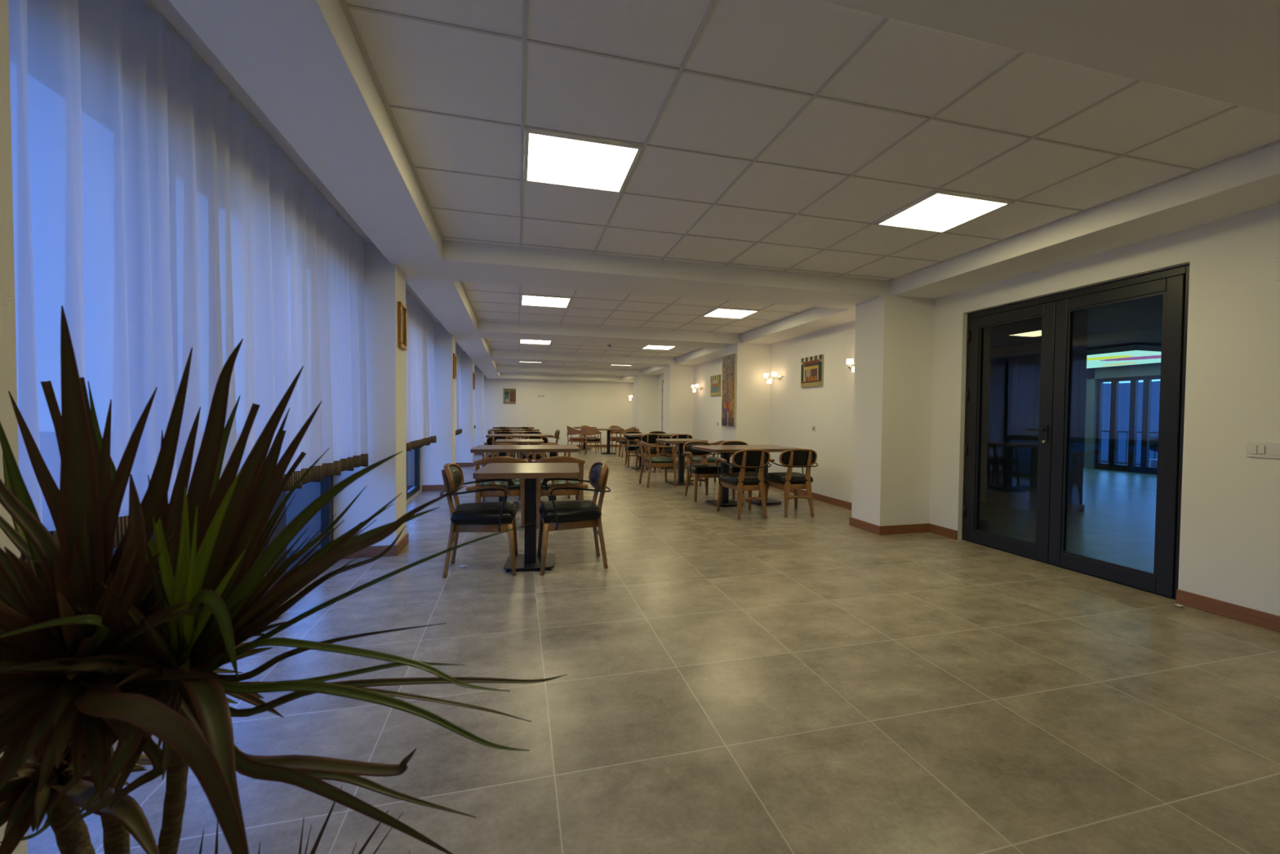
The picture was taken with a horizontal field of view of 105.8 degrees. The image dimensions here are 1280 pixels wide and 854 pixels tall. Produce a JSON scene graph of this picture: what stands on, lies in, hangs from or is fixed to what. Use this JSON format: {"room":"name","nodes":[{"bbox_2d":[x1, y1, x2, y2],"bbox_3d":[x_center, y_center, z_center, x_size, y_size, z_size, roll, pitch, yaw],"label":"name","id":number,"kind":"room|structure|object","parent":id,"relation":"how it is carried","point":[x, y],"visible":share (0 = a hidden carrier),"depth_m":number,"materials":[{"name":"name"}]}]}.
{"room":"eatery","nodes":[
{"label":"eatery","id":0,"kind":"room"},
{"bbox_2d":[0,0,484,853],"bbox_3d":[-3.057,-0.291,6.855,0.635,2.534,20.000,0,1,-14],"label":"wall","id":1,"kind":"structure","parent":0,"point":[384,283],"depth_m":3.92,"materials":[{"name":"white paint"}]},
{"bbox_2d":[152,476,333,605],"bbox_3d":[-2.070,-0.066,2.342,0.095,2.320,3.082,0,1,-14],"label":"window","id":2,"kind":"structure","parent":1,"relation":"in","point":[326,511],"depth_m":3.75,"materials":[{"name":"black glass"}]},
{"bbox_2d":[168,0,500,378],"bbox_3d":[-2.566,-1.502,6.947,0.425,0.208,20.000,0,1,-14],"label":"ceiling beam","id":3,"kind":"structure","parent":1,"relation":"attached to","point":[302,63],"depth_m":2.00,"materials":[{"name":"white paint"}]},
{"bbox_2d":[397,301,407,350],"bbox_3d":[-2.021,-0.854,4.120,0.028,0.380,0.220,0,1,-14],"label":"gilt frame","id":4,"kind":"object","parent":1,"relation":"attached to","point":[402,308],"visible":1,"depth_m":4.06,"materials":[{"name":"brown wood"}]},
{"bbox_2d":[402,308,404,344],"bbox_3d":[-2.029,-0.854,4.118,0.012,0.310,0.150,0,1,-14],"label":"picture","id":5,"kind":"object","parent":1,"relation":"attached to","point":[402,308],"depth_m":4.14},
{"bbox_2d":[341,453,482,559],"bbox_3d":[-2.651,0.964,5.699,0.441,0.088,17.496,0,1,-14],"label":"baseboard","id":6,"kind":"structure","parent":1,"relation":"attached to","point":[371,551],"depth_m":3.96,"materials":[{"name":"brown wood"}]},
{"bbox_2d":[406,447,422,503],"bbox_3d":[-2.927,-0.156,5.730,0.095,2.320,3.150,0,1,-14],"label":"window","id":7,"kind":"structure","parent":1,"relation":"in","point":[412,492],"depth_m":7.17,"materials":[{"name":"blue glass"}]},
{"bbox_2d":[453,353,456,378],"bbox_3d":[-2.886,-0.944,7.541,0.028,0.380,0.220,0,1,-14],"label":"gilt frame","id":8,"kind":"object","parent":1,"relation":"attached to","point":[454,354],"visible":1,"depth_m":7.47,"materials":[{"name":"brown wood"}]},
{"bbox_2d":[472,372,475,389],"bbox_3d":[-3.732,-1.032,10.884,0.028,0.380,0.220,0,1,-14],"label":"gilt frame","id":9,"kind":"object","parent":1,"relation":"attached to","point":[473,373],"visible":1,"depth_m":10.78,"materials":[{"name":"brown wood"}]},
{"bbox_2d":[113,448,414,572],"bbox_3d":[-6.388,1.177,7.702,5.400,0.200,30.000,0,1,-14],"label":"window","id":10,"kind":"structure","parent":0,"point":[305,495],"depth_m":6.80,"materials":[{"name":"clear glass"}]},
{"bbox_2d":[483,374,632,444],"bbox_3d":[-2.981,-0.542,17.289,5.900,2.534,0.200,0,1,-14],"label":"wall","id":11,"kind":"structure","parent":0,"point":[598,404],"depth_m":17.21,"materials":[{"name":"white paint"}]},
{"bbox_2d":[503,388,515,404],"bbox_3d":[-4.518,-1.067,16.766,0.420,0.520,0.032,0,1,-14],"label":"painting","id":12,"kind":"object","parent":11,"relation":"attached to","point":[509,394],"visible":1,"depth_m":16.75,"materials":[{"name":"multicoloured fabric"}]},
{"bbox_2d":[499,373,622,382],"bbox_3d":[-2.720,-1.745,16.936,4.175,0.208,0.550,0,1,-14],"label":"trim","id":13,"kind":"structure","parent":11,"relation":"attached to","point":[502,375],"depth_m":16.69,"materials":[{"name":"white paint"}]},
{"bbox_2d":[576,444,622,447],"bbox_3d":[-2.762,0.684,17.265,5.049,0.088,0.016,0,1,-14],"label":"baseboard","id":14,"kind":"structure","parent":11,"relation":"attached to","point":[588,446],"depth_m":17.58,"materials":[{"name":"brown wood"}]},
{"bbox_2d":[633,374,658,433],"bbox_3d":[0.172,-0.376,14.815,0.600,2.376,0.650,0,1,-14],"label":"wall","id":15,"kind":"structure","parent":0,"point":[646,386],"depth_m":14.51,"materials":[{"name":"white paint"}]},
{"bbox_2d":[496,364,641,376],"bbox_3d":[-2.046,-1.675,14.271,4.175,0.208,0.650,0,1,-14],"label":"trim","id":16,"kind":"structure","parent":15,"relation":"attached to","point":[500,368],"depth_m":14.00,"materials":[{"name":"white paint"}]},
{"bbox_2d":[26,446,1279,853],"bbox_3d":[3.870,1.067,8.746,15.000,0.150,20.200,0,1,-14],"label":"floor","id":17,"kind":"structure","parent":0,"point":[800,682],"depth_m":2.01,"materials":[{"name":"tile"}]},
{"bbox_2d":[0,305,567,853],"bbox_3d":[-0.666,0.480,0.806,1.044,1.326,0.549,0,1,-1],"label":"dracaena","id":18,"kind":"object","parent":17,"relation":"on","point":[100,647],"visible":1,"depth_m":0.80,"materials":[{"name":"green plant"}]},
{"bbox_2d":[439,462,518,577],"bbox_3d":[-1.207,0.673,3.655,0.545,0.798,0.561,0,1,-12],"label":"armchair","id":19,"kind":"object","parent":17,"relation":"on","point":[481,517],"visible":0.95,"depth_m":3.49,"materials":[{"name":"brown wood"}]},
{"bbox_2d":[472,456,528,528],"bbox_3d":[-1.475,0.661,5.130,0.567,0.746,0.547,0,1,-15],"label":"chair","id":20,"kind":"object","parent":17,"relation":"on","point":[518,488],"visible":0.57,"depth_m":4.95,"materials":[{"name":"brown wood"}]},
{"bbox_2d":[484,435,516,457],"bbox_3d":[-2.483,0.542,8.625,0.561,0.798,0.545,0,1,-14],"label":"armchair","id":21,"kind":"object","parent":17,"relation":"on","point":[491,440],"visible":0.29,"depth_m":8.40,"materials":[{"name":"black wood"}]},
{"bbox_2d":[482,443,522,501],"bbox_3d":[-1.923,0.617,6.777,0.567,0.746,0.547,0,1,-14],"label":"chair","id":22,"kind":"object","parent":17,"relation":"on","point":[519,454],"visible":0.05,"depth_m":6.89,"materials":[{"name":"brown wood"}]},
{"bbox_2d":[493,431,516,457],"bbox_3d":[-2.954,0.493,10.489,0.561,0.798,0.545,0,1,-14],"label":"armchair","id":23,"kind":"object","parent":17,"relation":"on","point":[497,432],"visible":0.08,"depth_m":10.67,"materials":[{"name":"black"}]},
{"bbox_2d":[496,428,516,444],"bbox_3d":[-3.466,0.441,12.470,0.561,0.798,0.545,0,1,-14],"label":"armchair","id":24,"kind":"object","parent":17,"relation":"on","point":[501,429],"visible":0.09,"depth_m":12.23,"materials":[{"name":"black"}]},
{"bbox_2d":[489,428,539,431],"bbox_3d":[-3.443,0.439,13.277,1.300,0.757,0.700,0,1,-14],"label":"dining table","id":25,"kind":"object","parent":17,"relation":"on","point":[491,429],"visible":0.1,"depth_m":13.12,"materials":[{"name":"brown wood"}]},
{"bbox_2d":[494,439,544,459],"bbox_3d":[-1.922,0.587,7.732,0.730,0.757,0.720,0,1,-14],"label":"dining table","id":26,"kind":"object","parent":17,"relation":"on","point":[518,442],"visible":0.34,"depth_m":7.43,"materials":[{"name":"brown wood"}]},
{"bbox_2d":[485,434,553,437],"bbox_3d":[-2.415,0.534,9.742,1.280,0.757,0.700,0,1,-14],"label":"dining table","id":27,"kind":"object","parent":17,"relation":"on","point":[487,435],"visible":0.13,"depth_m":9.51,"materials":[{"name":"brown wood"}]},
{"bbox_2d":[470,444,579,507],"bbox_3d":[-1.430,0.630,6.135,1.270,0.757,0.800,0,1,-11],"label":"dining table","id":28,"kind":"object","parent":17,"relation":"on","point":[502,450],"visible":0.34,"depth_m":5.88,"materials":[{"name":"brown wood"}]},
{"bbox_2d":[511,431,539,462],"bbox_3d":[-2.784,0.483,11.691,0.700,0.757,0.660,0,1,-14],"label":"dining table","id":29,"kind":"object","parent":17,"relation":"on","point":[514,432],"visible":0.17,"depth_m":11.35,"materials":[{"name":"brown wood"}]},
{"bbox_2d":[473,462,579,572],"bbox_3d":[-0.852,0.692,3.765,0.740,0.757,0.720,0,1,-8],"label":"dining table","id":30,"kind":"object","parent":17,"relation":"on","point":[530,472],"visible":0.88,"depth_m":3.72,"materials":[{"name":"brown wood"}]},
{"bbox_2d":[517,428,537,439],"bbox_3d":[-2.913,0.442,12.610,0.561,0.798,0.545,0,1,-14],"label":"armchair","id":31,"kind":"object","parent":17,"relation":"on","point":[525,429],"visible":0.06,"depth_m":12.37,"materials":[{"name":"black"}]},
{"bbox_2d":[519,431,542,453],"bbox_3d":[-2.373,0.495,10.636,0.561,0.798,0.545,0,1,-14],"label":"armchair","id":32,"kind":"object","parent":17,"relation":"on","point":[526,432],"visible":0.14,"depth_m":10.82,"materials":[{"name":"black"}]},
{"bbox_2d":[521,435,550,462],"bbox_3d":[-1.911,0.544,8.769,0.561,0.798,0.545,0,1,-14],"label":"armchair","id":33,"kind":"object","parent":17,"relation":"on","point":[526,455],"visible":0.47,"depth_m":8.57,"materials":[{"name":"black wood"}]},
{"bbox_2d":[532,443,570,498],"bbox_3d":[-1.283,0.619,6.939,0.567,0.746,0.547,0,1,-14],"label":"chair","id":34,"kind":"object","parent":17,"relation":"on","point":[533,453],"visible":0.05,"depth_m":7.11,"materials":[{"name":"brown wood"}]},
{"bbox_2d":[550,429,559,456],"bbox_3d":[-2.225,0.467,11.832,0.545,0.798,0.561,0,1,-14],"label":"armchair","id":35,"kind":"object","parent":17,"relation":"on","point":[557,432],"visible":0.32,"depth_m":11.75,"materials":[{"name":"black"}]},
{"bbox_2d":[531,456,585,528],"bbox_3d":[-0.879,0.664,5.219,0.567,0.746,0.547,0,1,-14],"label":"chair","id":36,"kind":"object","parent":17,"relation":"on","point":[541,490],"visible":0.48,"depth_m":5.02,"materials":[{"name":"brown wood"}]},
{"bbox_2d":[537,461,611,575],"bbox_3d":[-0.515,0.676,3.788,0.545,0.798,0.561,0,1,-15],"label":"armchair","id":37,"kind":"object","parent":17,"relation":"on","point":[554,515],"visible":0.98,"depth_m":3.64,"materials":[{"name":"black wood"}]},
{"bbox_2d":[566,426,586,453],"bbox_3d":[-1.988,0.379,14.979,0.576,0.825,0.560,0,2,-24],"label":"tub chair","id":38,"kind":"object","parent":17,"relation":"on","point":[571,431],"visible":0.84,"depth_m":14.77,"materials":[{"name":"brown wood"}]},
{"bbox_2d":[573,426,596,448],"bbox_3d":[-1.870,0.379,16.356,0.720,0.757,0.720,0,1,-14],"label":"dining table","id":39,"kind":"object","parent":17,"relation":"on","point":[584,443],"visible":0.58,"depth_m":16.30,"materials":[{"name":"brown wood"}]},
{"bbox_2d":[578,425,599,450],"bbox_3d":[-1.673,0.366,15.611,0.560,0.825,0.576,0,2,-34],"label":"tub chair","id":40,"kind":"object","parent":17,"relation":"on","point":[584,426],"visible":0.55,"depth_m":15.67,"materials":[{"name":"brown wood"}]},
{"bbox_2d":[579,426,601,454],"bbox_3d":[-1.491,0.395,14.485,0.576,0.825,0.560,0,2,-26],"label":"tub chair","id":41,"kind":"object","parent":17,"relation":"on","point":[584,431],"visible":1,"depth_m":14.29,"materials":[{"name":"brown wood"}]},
{"bbox_2d":[595,428,622,454],"bbox_3d":[-0.946,0.430,14.579,0.740,0.757,0.740,0,1,-14],"label":"dining table","id":42,"kind":"object","parent":17,"relation":"on","point":[608,444],"visible":0.91,"depth_m":14.53,"materials":[{"name":"brown wood"}]},
{"bbox_2d":[608,425,626,451],"bbox_3d":[-0.768,0.371,15.739,0.560,0.825,0.576,0,1,-19],"label":"tub chair","id":43,"kind":"object","parent":17,"relation":"on","point":[612,438],"visible":0.51,"depth_m":15.89,"materials":[{"name":"brown wood"}]},
{"bbox_2d":[615,426,635,452],"bbox_3d":[-0.418,0.401,14.661,0.576,0.825,0.560,0,1,-16],"label":"tub chair","id":44,"kind":"object","parent":17,"relation":"on","point":[632,428],"visible":0.47,"depth_m":14.79,"materials":[{"name":"brown wood"}]},
{"bbox_2d":[618,428,639,457],"bbox_3d":[-0.289,0.442,13.559,0.545,0.798,0.561,0,1,-14],"label":"armchair","id":45,"kind":"object","parent":17,"relation":"on","point":[622,442],"visible":0.38,"depth_m":13.38,"materials":[{"name":"black"}]},
{"bbox_2d":[622,431,641,466],"bbox_3d":[-0.116,0.502,11.134,0.561,0.798,0.545,0,1,-14],"label":"armchair","id":46,"kind":"object","parent":17,"relation":"on","point":[629,449],"visible":0.61,"depth_m":11.25,"materials":[{"name":"black wood"}]},
{"bbox_2d":[634,433,663,472],"bbox_3d":[0.196,0.531,10.066,0.561,0.798,0.545,0,1,-16],"label":"armchair","id":47,"kind":"object","parent":17,"relation":"on","point":[650,437],"visible":0.73,"depth_m":9.89,"materials":[{"name":"black wood"}]},
{"bbox_2d":[624,433,679,469],"bbox_3d":[0.321,0.535,10.672,1.220,0.757,0.700,0,1,-14],"label":"dining table","id":48,"kind":"object","parent":17,"relation":"on","point":[666,435],"visible":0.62,"depth_m":10.57,"materials":[{"name":"brown wood"}]},
{"bbox_2d":[639,440,676,487],"bbox_3d":[0.278,0.604,8.134,0.547,0.746,0.567,0,1,-16],"label":"chair","id":49,"kind":"object","parent":17,"relation":"on","point":[664,461],"visible":1,"depth_m":7.96,"materials":[{"name":"brown wood"}]},
{"bbox_2d":[648,431,672,457],"bbox_3d":[0.461,0.504,11.301,0.561,0.798,0.545,0,1,-14],"label":"armchair","id":50,"kind":"object","parent":17,"relation":"on","point":[652,432],"visible":0.15,"depth_m":11.48,"materials":[{"name":"black"}]},
{"bbox_2d":[663,434,692,470],"bbox_3d":[0.807,0.537,10.055,0.561,0.798,0.545,0,1,-14],"label":"armchair","id":51,"kind":"object","parent":17,"relation":"on","point":[668,451],"visible":0.3,"depth_m":9.85,"materials":[{"name":"black wood"}]},
{"bbox_2d":[655,438,707,484],"bbox_3d":[0.703,0.596,8.304,0.720,0.757,0.720,0,1,-14],"label":"dining table","id":52,"kind":"object","parent":17,"relation":"on","point":[681,442],"visible":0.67,"depth_m":8.26,"materials":[{"name":"brown wood"}]},
{"bbox_2d":[681,440,720,501],"bbox_3d":[0.894,0.614,6.894,0.561,0.798,0.545,0,1,-16],"label":"armchair","id":53,"kind":"object","parent":17,"relation":"on","point":[705,470],"visible":0.86,"depth_m":6.92,"materials":[{"name":"black wood"}]},
{"bbox_2d":[689,440,725,486],"bbox_3d":[1.191,0.607,8.345,0.547,0.746,0.567,0,1,-15],"label":"chair","id":54,"kind":"object","parent":17,"relation":"on","point":[695,460],"visible":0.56,"depth_m":8.24,"materials":[{"name":"brown wood"}]},
{"bbox_2d":[719,440,759,498],"bbox_3d":[1.466,0.613,7.122,0.561,0.798,0.545,0,1,-14],"label":"armchair","id":55,"kind":"object","parent":17,"relation":"on","point":[731,469],"visible":0.34,"depth_m":6.91,"materials":[{"name":"black"}]},
{"bbox_2d":[715,448,771,519],"bbox_3d":[1.233,0.645,5.739,0.561,0.798,0.545,0,1,-14],"label":"armchair","id":56,"kind":"object","parent":17,"relation":"on","point":[741,481],"visible":1,"depth_m":5.56,"materials":[{"name":"black wood"}]},
{"bbox_2d":[691,444,801,506],"bbox_3d":[1.399,0.646,6.490,1.250,0.757,0.820,0,1,-16],"label":"dining table","id":57,"kind":"object","parent":17,"relation":"on","point":[724,450],"visible":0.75,"depth_m":6.37,"materials":[{"name":"brown wood"}]},
{"bbox_2d":[764,448,817,517],"bbox_3d":[1.828,0.647,5.869,0.561,0.798,0.545,0,1,-10],"label":"armchair","id":58,"kind":"object","parent":17,"relation":"on","point":[796,458],"visible":0.97,"depth_m":5.68,"materials":[{"name":"black wood"}]},
{"bbox_2d":[663,364,693,460],"bbox_3d":[0.935,-0.296,11.801,0.600,2.376,0.470,0,1,-14],"label":"wall","id":59,"kind":"structure","parent":0,"point":[678,393],"depth_m":11.57,"materials":[{"name":"white paint"}]},
{"bbox_2d":[489,350,675,366],"bbox_3d":[-1.268,-1.593,11.194,4.175,0.208,0.600,0,1,-14],"label":"trim","id":60,"kind":"structure","parent":59,"relation":"attached to","point":[495,355],"depth_m":10.95,"materials":[{"name":"white paint"}]},
{"bbox_2d":[150,0,1279,376],"bbox_3d":[3.894,-1.624,8.681,15.000,0.234,20.200,0,1,-14],"label":"ceiling","id":61,"kind":"structure","parent":0,"point":[793,45],"depth_m":2.33,"materials":[{"name":"white tile"}]},
{"bbox_2d":[8,0,368,564],"bbox_3d":[-1.835,-0.543,2.368,0.133,1.791,2.993,0,1,-14],"label":"curtain","id":62,"kind":"object","parent":61,"relation":"hanging from","point":[163,220],"visible":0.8,"depth_m":1.66,"materials":[{"name":"white fabric"}]},
{"bbox_2d":[405,288,436,451],"bbox_3d":[-2.672,-0.631,5.677,0.132,1.791,2.866,0,1,-14],"label":"curtain","id":63,"kind":"object","parent":61,"relation":"hanging from","point":[420,413],"visible":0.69,"depth_m":5.93,"materials":[{"name":"white fabric"}]},
{"bbox_2d":[455,344,462,435],"bbox_3d":[-3.527,-0.720,9.059,0.130,1.791,2.784,0,1,-14],"label":"curtain","id":64,"kind":"object","parent":61,"relation":"hanging from","point":[458,352],"visible":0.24,"depth_m":9.87,"materials":[{"name":"white fabric"}]},
{"bbox_2d":[519,339,551,344],"bbox_3d":[-1.954,-1.594,9.049,0.576,0.012,0.522,0,1,-14],"label":"recessed light","id":65,"kind":"object","parent":61,"relation":"in","point":[522,341],"visible":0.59,"depth_m":9.11,"materials":[{"name":"white"}]},
{"bbox_2d":[520,293,572,307],"bbox_3d":[-1.137,-1.509,5.817,0.576,0.012,0.522,0,1,-14],"label":"recessed light","id":66,"kind":"object","parent":61,"relation":"in","point":[526,300],"visible":1,"depth_m":5.78,"materials":[{"name":"white plastic"}]},
{"bbox_2d":[494,360,649,369],"bbox_3d":[-1.654,-1.684,12.719,4.175,0.008,2.550,0,1,-14],"label":"trim","id":67,"kind":"structure","parent":61,"relation":"attached to","point":[518,363],"depth_m":13.65,"materials":[{"name":"silver metal"}]},
{"bbox_2d":[524,128,642,193],"bbox_3d":[-0.331,-1.425,2.631,0.576,0.012,0.522,0,1,-14],"label":"recessed light","id":68,"kind":"object","parent":61,"relation":"in","point":[552,158],"visible":1,"depth_m":2.59,"materials":[{"name":"white plastic"}]},
{"bbox_2d":[484,337,702,358],"bbox_3d":[-0.851,-1.600,9.545,4.175,0.008,2.800,0,1,-14],"label":"trim","id":69,"kind":"structure","parent":61,"relation":"attached to","point":[518,346],"depth_m":10.09,"materials":[{"name":"silver metal"}]},
{"bbox_2d":[460,280,817,334],"bbox_3d":[-0.014,-1.513,6.238,4.175,0.008,2.745,0,1,-14],"label":"trim","id":70,"kind":"structure","parent":61,"relation":"attached to","point":[461,282],"depth_m":6.38,"materials":[{"name":"silver metal"}]},
{"bbox_2d":[641,345,674,350],"bbox_3d":[0.372,-1.588,9.638,0.576,0.012,0.522,0,1,-14],"label":"recessed light","id":71,"kind":"object","parent":61,"relation":"in","point":[651,347],"visible":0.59,"depth_m":9.64,"materials":[{"name":"white"}]},
{"bbox_2d":[702,307,759,319],"bbox_3d":[1.190,-1.502,6.406,0.576,0.012,0.522,0,1,-14],"label":"recessed light","id":72,"kind":"object","parent":61,"relation":"in","point":[726,313],"visible":1,"depth_m":6.37,"materials":[{"name":"white plastic"}]},
{"bbox_2d":[338,0,1279,281],"bbox_3d":[0.820,-1.426,2.940,4.175,0.008,2.830,0,1,-14],"label":"trim","id":73,"kind":"structure","parent":61,"relation":"attached to","point":[345,7],"depth_m":2.39,"materials":[{"name":"silver metal"}]},
{"bbox_2d":[875,190,1013,233],"bbox_3d":[1.996,-1.418,3.220,0.576,0.012,0.522,0,1,-14],"label":"recessed light","id":74,"kind":"object","parent":61,"relation":"in","point":[940,211],"visible":1,"depth_m":3.18,"materials":[{"name":"white plastic"}]},
{"bbox_2d":[814,0,1279,115],"bbox_3d":[1.246,-1.331,1.255,4.175,0.208,0.650,0,1,-14],"label":"ceiling beam","id":75,"kind":"structure","parent":61,"relation":"attached to","point":[1224,51],"depth_m":1.51,"materials":[{"name":"white paint"}]},
{"bbox_2d":[1086,344,1161,368],"bbox_3d":[9.418,-1.400,10.084,2.600,0.104,3.000,0,1,-14],"label":"ceiling light","id":76,"kind":"object","parent":61,"relation":"attached to","point":[1133,354],"visible":0.3,"depth_m":9.05,"materials":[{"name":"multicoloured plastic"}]},
{"bbox_2d":[721,342,770,472],"bbox_3d":[1.810,-0.205,8.341,0.600,2.376,0.610,0,1,-14],"label":"wall","id":77,"kind":"structure","parent":0,"point":[752,427],"depth_m":8.04,"materials":[{"name":"white paint"}]},
{"bbox_2d":[477,320,740,348],"bbox_3d":[-0.429,-1.506,7.879,4.175,0.208,0.640,0,1,-14],"label":"trim","id":78,"kind":"structure","parent":77,"relation":"attached to","point":[486,329],"depth_m":7.63,"materials":[{"name":"white paint"}]},
{"bbox_2d":[721,353,736,426],"bbox_3d":[1.512,-0.617,8.229,0.032,1.200,0.500,0,1,-14],"label":"painting","id":79,"kind":"object","parent":77,"relation":"attached to","point":[729,362],"visible":1,"depth_m":8.18,"materials":[{"name":"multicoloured fabric"}]},
{"bbox_2d":[851,294,934,525],"bbox_3d":[2.637,-0.118,5.070,0.600,2.376,0.420,0,1,-14],"label":"column","id":80,"kind":"structure","parent":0,"point":[894,338],"depth_m":4.88,"materials":[{"name":"white paint"}]},
{"bbox_2d":[442,240,890,309],"bbox_3d":[0.397,-1.420,4.611,4.175,0.208,0.615,0,1,-14],"label":"trim","id":81,"kind":"structure","parent":80,"relation":"attached to","point":[464,261],"depth_m":4.37,"materials":[{"name":"white paint"}]},
{"bbox_2d":[631,203,1279,615],"bbox_3d":[2.258,-0.277,8.200,0.200,2.534,20.000,0,1,-14],"label":"wall","id":82,"kind":"structure","parent":0,"point":[1229,538],"depth_m":3.02,"materials":[{"name":"white paint"}]},
{"bbox_2d":[661,379,663,454],"bbox_3d":[0.766,-0.253,13.611,0.034,2.200,1.020,0,1,-14],"label":"door","id":83,"kind":"structure","parent":82,"relation":"in","point":[662,411],"depth_m":14.03,"materials":[{"name":"grey"}]},
{"bbox_2d":[691,384,702,391],"bbox_3d":[1.327,-0.888,11.094,0.189,0.174,0.399,0,1,-14],"label":"wall sconce","id":84,"kind":"object","parent":82,"relation":"attached to","point":[696,385],"visible":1,"depth_m":11.10,"materials":[{"name":"glass"}]},
{"bbox_2d":[710,374,721,395],"bbox_3d":[1.611,-0.881,10.290,0.032,0.430,0.500,0,1,-14],"label":"painting","id":85,"kind":"object","parent":82,"relation":"attached to","point":[716,380],"visible":1,"depth_m":10.24,"materials":[{"name":"beige fabric"}]},
{"bbox_2d":[764,371,783,383],"bbox_3d":[2.165,-0.790,7.780,0.189,0.174,0.399,0,1,-14],"label":"wall sconce","id":86,"kind":"object","parent":82,"relation":"attached to","point":[773,374],"visible":1,"depth_m":7.79,"materials":[{"name":"glass"}]},
{"bbox_2d":[800,354,823,387],"bbox_3d":[2.462,-0.792,6.927,0.032,0.430,0.500,0,1,-14],"label":"painting","id":87,"kind":"object","parent":82,"relation":"attached to","point":[811,367],"visible":1,"depth_m":6.88,"materials":[{"name":"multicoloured fabric"}]},
{"bbox_2d":[846,358,854,372],"bbox_3d":[2.670,-0.748,5.783,0.189,0.174,0.399,0,1,-14],"label":"wall sconce","id":88,"kind":"object","parent":82,"relation":"attached to","point":[850,361],"visible":0.29,"depth_m":5.91,"materials":[{"name":"glass"}]},
{"bbox_2d":[620,142,1279,382],"bbox_3d":[1.978,-1.490,8.097,0.600,0.208,20.000,0,1,-14],"label":"ceiling beam","id":89,"kind":"structure","parent":82,"relation":"attached to","point":[1250,182],"depth_m":3.24,"materials":[{"name":"white paint"}]},
{"bbox_2d":[659,453,1279,632],"bbox_3d":[1.852,0.945,8.129,0.616,0.088,20.000,0,1,-14],"label":"baseboard","id":90,"kind":"structure","parent":82,"relation":"attached to","point":[1243,614],"depth_m":3.05,"materials":[{"name":"brown wood"}]},
{"bbox_2d":[961,265,1189,599],"bbox_3d":[3.304,0.026,3.860,0.141,2.158,1.600,0,1,-14],"label":"door","id":91,"kind":"structure","parent":82,"relation":"in","point":[1055,311],"depth_m":3.79,"materials":[{"name":"black metal"}]},
{"bbox_2d":[1245,441,1279,458],"bbox_3d":[3.529,0.128,2.738,0.014,0.088,0.127,0,1,-14],"label":"light switch","id":92,"kind":"object","parent":82,"relation":"attached to","point":[1254,449],"visible":1,"depth_m":2.73,"materials":[{"name":"white plastic"}]},
{"bbox_2d":[1274,252,1279,280],"bbox_3d":[3.549,-0.883,2.618,0.040,0.150,0.140,0,1,-14],"label":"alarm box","id":93,"kind":"object","parent":82,"relation":"attached to","point":[1277,257],"visible":1,"depth_m":2.67,"materials":[{"name":"white plastic"}]},
{"bbox_2d":[979,311,1088,511],"bbox_3d":[4.517,-0.263,9.158,0.650,2.500,6.450,0,1,-14],"label":"wall","id":94,"kind":"structure","parent":0,"point":[1009,452],"depth_m":6.27,"materials":[{"name":"grey paint"}]},
{"bbox_2d":[1066,504,1084,512],"bbox_3d":[4.506,0.943,9.179,0.686,0.088,6.466,0,1,-14],"label":"baseboard","id":95,"kind":"structure","parent":94,"relation":"attached to","point":[1073,508],"depth_m":6.10,"materials":[{"name":"brown wood"}]},
{"bbox_2d":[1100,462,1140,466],"bbox_3d":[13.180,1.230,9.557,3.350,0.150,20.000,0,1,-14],"label":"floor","id":96,"kind":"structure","parent":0,"point":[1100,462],"depth_m":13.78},
{"bbox_2d":[1100,430,1158,464],"bbox_3d":[13.569,0.599,11.187,0.040,0.880,7.016,0,1,-14],"label":"railing","id":97,"kind":"object","parent":96,"relation":"on","point":[1126,432],"visible":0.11,"depth_m":13.11,"materials":[{"name":"black metal"}]},
{"bbox_2d":[1148,434,1158,467],"bbox_3d":[12.099,0.641,11.279,0.460,0.926,0.479,0,1,-14],"label":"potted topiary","id":98,"kind":"object","parent":96,"relation":"on","point":[1153,440],"visible":0.26,"depth_m":11.23,"materials":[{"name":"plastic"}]},
{"bbox_2d":[1148,458,1157,467],"bbox_3d":[12.098,0.933,11.288,0.340,0.340,0.340,0,1,-14],"label":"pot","id":99,"kind":"object","parent":98,"relation":"on","point":[1153,462],"depth_m":11.26,"materials":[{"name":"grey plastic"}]},
{"bbox_2d":[1084,362,1160,468],"bbox_3d":[11.744,-0.168,7.868,0.270,2.500,12.500,0,1,-14],"label":"wall","id":100,"kind":"structure","parent":0,"point":[1147,369],"depth_m":11.42,"materials":[{"name":"grey paint"}]},
{"bbox_2d":[1083,380,1086,467],"bbox_3d":[10.623,-0.093,12.239,0.080,2.120,1.280,0,1,-14],"label":"window","id":101,"kind":"structure","parent":100,"relation":"in","point":[1086,380],"depth_m":11.66,"materials":[{"name":"black metal"}]},
{"bbox_2d":[1094,375,1160,474],"bbox_3d":[11.011,-0.052,10.703,0.080,2.120,1.550,0,1,-14],"label":"window","id":102,"kind":"structure","parent":100,"relation":"in","point":[1144,468],"depth_m":10.79,"materials":[{"name":"black metal"}]},
{"label":"outside","id":103,"kind":"structure","parent":0,"visible":0},
{"bbox_2d":[1100,459,1140,465],"bbox_3d":[-0.063,7.166,0.173,400.000,0.001,400.000,0,1,-14],"label":"ground","id":104,"kind":"structure","parent":103,"point":[1100,460],"depth_m":81.07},
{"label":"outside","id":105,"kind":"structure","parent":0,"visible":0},
{"bbox_2d":[1100,381,1159,462],"bbox_3d":[108.881,-3.054,99.691,83.660,17.556,244.791,0,1,-14],"label":"sky","id":106,"kind":"structure","parent":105,"point":[1124,388],"depth_m":92.04,"materials":[{"name":"blue"}]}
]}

